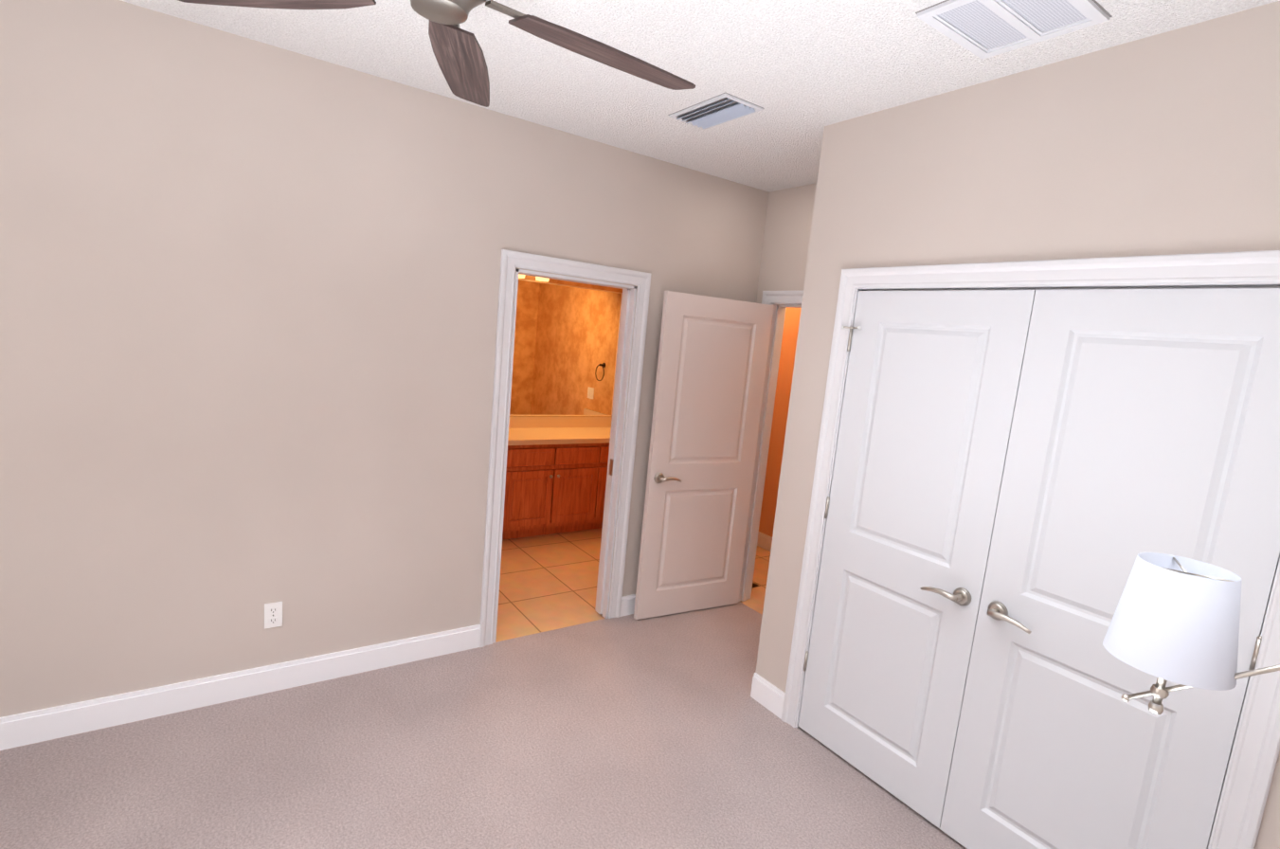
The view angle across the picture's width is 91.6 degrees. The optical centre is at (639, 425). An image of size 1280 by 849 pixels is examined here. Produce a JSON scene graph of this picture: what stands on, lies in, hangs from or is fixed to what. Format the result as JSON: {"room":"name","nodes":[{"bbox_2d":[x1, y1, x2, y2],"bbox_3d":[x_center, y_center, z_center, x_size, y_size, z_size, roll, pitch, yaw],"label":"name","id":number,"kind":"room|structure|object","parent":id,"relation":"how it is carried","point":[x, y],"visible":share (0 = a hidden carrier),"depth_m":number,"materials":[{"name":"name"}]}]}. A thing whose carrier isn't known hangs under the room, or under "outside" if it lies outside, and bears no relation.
{"room":"bedroom","nodes":[
{"label":"bedroom","id":0,"kind":"room"},
{"bbox_2d":[0,0,768,717],"bbox_3d":[-1.176,-0.157,2.989,4.750,2.745,0.120,0,10,-35],"label":"wall","id":1,"kind":"structure","parent":0,"point":[248,305],"depth_m":2.59,"materials":[{"name":"beige paint"}]},
{"bbox_2d":[0,624,480,750],"bbox_3d":[-1.979,1.151,2.619,2.692,0.126,0.016,0,10,-35],"label":"baseboard","id":2,"kind":"structure","parent":1,"relation":"attached to","point":[28,728],"depth_m":2.71,"materials":[{"name":"white wood"}]},
{"bbox_2d":[264,601,282,629],"bbox_3d":[-1.646,0.850,2.792,0.070,0.115,0.008,0,10,-35],"label":"outlet","id":3,"kind":"object","parent":1,"relation":"attached to","point":[273,614],"visible":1,"depth_m":2.79,"materials":[{"name":"white plastic"}]},
{"bbox_2d":[479,249,651,647],"bbox_3d":[-0.443,0.150,3.554,0.911,2.113,0.146,0,10,-35],"label":"door frame","id":4,"kind":"structure","parent":1,"relation":"attached to","point":[511,261],"depth_m":3.51,"materials":[{"name":"white wood"}]},
{"bbox_2d":[620,594,635,616],"bbox_3d":[0.236,1.134,4.155,0.877,0.126,0.016,0,10,-35],"label":"baseboard","id":5,"kind":"structure","parent":1,"relation":"attached to","point":[627,607],"depth_m":3.93,"materials":[{"name":"white wood"}]},
{"bbox_2d":[0,601,961,848],"bbox_3d":[-0.318,1.512,1.789,4.530,0.050,3.350,0,10,-35],"label":"floor carpet","id":6,"kind":"object","parent":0,"point":[652,732],"visible":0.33,"depth_m":2.47,"materials":[{"name":"grey carpet"}]},
{"bbox_2d":[517,274,622,416],"bbox_3d":[-1.447,-0.505,5.236,3.130,2.745,0.100,0,10,-35],"label":"wall","id":7,"kind":"structure","parent":0,"point":[566,282],"depth_m":5.66,"materials":[{"name":"orange paint"}]},
{"bbox_2d":[518,273,525,278],"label":"vanity light","id":8,"kind":"object","parent":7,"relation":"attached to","point":[519,276],"depth_m":5.16,"materials":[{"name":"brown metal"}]},
{"bbox_2d":[535,276,549,281],"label":"vanity light","id":9,"kind":"object","parent":7,"relation":"attached to","point":[539,279],"depth_m":5.28,"materials":[{"name":"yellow glass"}]},
{"bbox_2d":[508,415,612,427],"bbox_3d":[-0.823,-0.034,5.690,1.387,0.100,0.020,0,10,-35],"label":"backsplash","id":10,"kind":"structure","parent":7,"relation":"attached to","point":[514,421],"depth_m":5.74,"materials":[{"name":"beige stone"}]},
{"bbox_2d":[509,278,622,415],"bbox_3d":[-0.755,-0.673,5.614,1.300,1.185,0.008,0,10,-35],"label":"bathroom mirror","id":11,"kind":"object","parent":7,"relation":"attached to","point":[566,349],"visible":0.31,"depth_m":5.66,"materials":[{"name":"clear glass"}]},
{"bbox_2d":[495,527,770,642],"bbox_3d":[0.076,1.270,3.736,3.900,0.046,4.840,0,10,-35],"label":"floor","id":12,"kind":"structure","parent":0,"point":[548,582],"depth_m":4.39,"materials":[{"name":"tile"}]},
{"bbox_2d":[502,442,608,540],"bbox_3d":[-0.878,0.502,5.423,0.966,0.810,0.569,0,10,-35],"label":"base cabinet","id":13,"kind":"object","parent":12,"relation":"on","point":[556,471],"depth_m":5.20,"materials":[{"name":"brown wood"}]},
{"bbox_2d":[507,427,611,442],"bbox_3d":[-0.673,0.082,5.474,1.387,0.040,0.577,0,10,-35],"label":"countertop","id":14,"kind":"structure","parent":13,"relation":"on","point":[515,434],"depth_m":5.36,"materials":[{"name":"beige stone"}]},
{"bbox_2d":[600,442,609,527],"bbox_3d":[-0.363,0.498,5.781,0.533,0.810,0.569,0,10,-35],"label":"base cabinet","id":15,"kind":"object","parent":12,"relation":"on","point":[608,442],"depth_m":5.48,"materials":[{"name":"brown wood"}]},
{"bbox_2d":[120,0,1279,192],"bbox_3d":[-0.226,-1.445,2.517,5.790,0.100,5.660,0,10,-35],"label":"ceiling","id":16,"kind":"structure","parent":0,"point":[802,73],"depth_m":2.25,"materials":[{"name":"white paint"}]},
{"bbox_2d":[178,0,695,107],"bbox_3d":[-0.357,-1.024,1.244,1.241,0.391,1.231,0,10,-35],"label":"ceiling fan","id":17,"kind":"object","parent":16,"relation":"hanging from","point":[458,51],"visible":1,"depth_m":1.45,"materials":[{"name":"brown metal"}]},
{"bbox_2d":[667,92,764,128],"bbox_3d":[0.325,-1.363,2.720,0.221,0.018,0.386,0,10,-35],"label":"ceiling vent","id":18,"kind":"object","parent":16,"relation":"in","point":[718,110],"visible":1,"depth_m":2.69,"materials":[{"name":"white metal"}]},
{"bbox_2d":[915,0,1112,59],"bbox_3d":[1.054,-1.161,1.767,0.383,0.014,0.358,0,10,-35],"label":"ceiling vent","id":19,"kind":"object","parent":16,"relation":"in","point":[982,29],"visible":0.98,"depth_m":1.79,"materials":[{"name":"white"}]},
{"bbox_2d":[758,306,801,537],"bbox_3d":[1.888,-0.084,4.442,0.100,2.745,4.400,0,10,-35],"label":"wall","id":20,"kind":"structure","parent":0,"point":[792,316],"depth_m":5.35,"materials":[{"name":"brown paint"}]},
{"bbox_2d":[757,531,772,551],"bbox_3d":[1.722,1.207,4.595,0.016,0.126,4.400,0,10,-35],"label":"baseboard","id":21,"kind":"structure","parent":20,"relation":"attached to","point":[765,541],"depth_m":5.48,"materials":[{"name":"white"}]},
{"bbox_2d":[756,182,816,303],"bbox_3d":[1.087,-0.064,3.790,0.120,2.745,1.160,0,10,-35],"label":"wall","id":22,"kind":"structure","parent":0,"point":[786,236],"depth_m":3.91,"materials":[{"name":"beige paint"}]},
{"bbox_2d":[738,290,803,601],"bbox_3d":[1.043,0.242,3.861,0.164,2.113,0.966,0,10,-35],"label":"door frame","id":23,"kind":"structure","parent":22,"relation":"attached to","point":[765,425],"depth_m":4.16,"materials":[{"name":"white wood"}]},
{"bbox_2d":[633,290,774,619],"bbox_3d":[0.411,0.215,3.929,0.805,2.008,0.166,1,9,-29],"label":"open entry door","id":24,"kind":"structure","parent":23,"relation":"attached to","point":[712,368],"depth_m":3.89,"materials":[{"name":"white wood"}]},
{"bbox_2d":[796,726,966,848],"bbox_3d":[1.527,1.589,2.445,0.750,0.048,2.310,0,10,-35],"label":"floor","id":25,"kind":"structure","parent":0,"point":[949,838],"depth_m":2.55,"materials":[{"name":"carpet"}]},
{"bbox_2d":[755,0,1279,848],"bbox_3d":[1.646,0.210,2.241,0.730,2.745,2.310,0,10,-35],"label":"wall","id":26,"kind":"structure","parent":0,"point":[1162,143],"depth_m":2.04,"materials":[{"name":"beige paint"}]},
{"bbox_2d":[750,672,784,700],"bbox_3d":[0.866,1.305,3.363,0.746,0.126,0.016,0,10,-35],"label":"baseboard","id":27,"kind":"structure","parent":26,"relation":"attached to","point":[761,687],"depth_m":3.09,"materials":[{"name":"white wood"}]},
{"bbox_2d":[798,289,1035,828],"bbox_3d":[1.006,0.475,2.505,0.100,2.008,0.737,0,10,-35],"label":"closet door","id":28,"kind":"structure","parent":26,"relation":"in","point":[931,389],"depth_m":2.45,"materials":[{"name":"white wood"}]},
{"bbox_2d":[781,250,1279,848],"bbox_3d":[1.274,0.530,2.246,0.124,2.045,1.430,0,10,-35],"label":"door frame","id":29,"kind":"structure","parent":26,"relation":"attached to","point":[1146,285],"depth_m":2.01,"materials":[{"name":"white wood"}]},
{"bbox_2d":[939,288,1279,848],"bbox_3d":[1.422,0.599,1.907,0.100,2.008,0.737,0,10,-35],"label":"closet door","id":30,"kind":"structure","parent":26,"relation":"in","point":[1145,420],"depth_m":1.91,"materials":[{"name":"white wood"}]},
{"bbox_3d":[0.826,0.426,0.215,4.630,2.745,0.120,0,10,-35],"label":"wall","id":31,"kind":"structure","parent":0,"visible":0},
{"bbox_2d":[1102,552,1279,714],"bbox_3d":[1.053,0.395,0.861,0.177,0.306,0.680,0,10,-35],"label":"wall sconce","id":32,"kind":"object","parent":31,"relation":"attached to","point":[1175,619],"visible":1,"depth_m":1.01,"materials":[{"name":"white fabric"}]}
]}

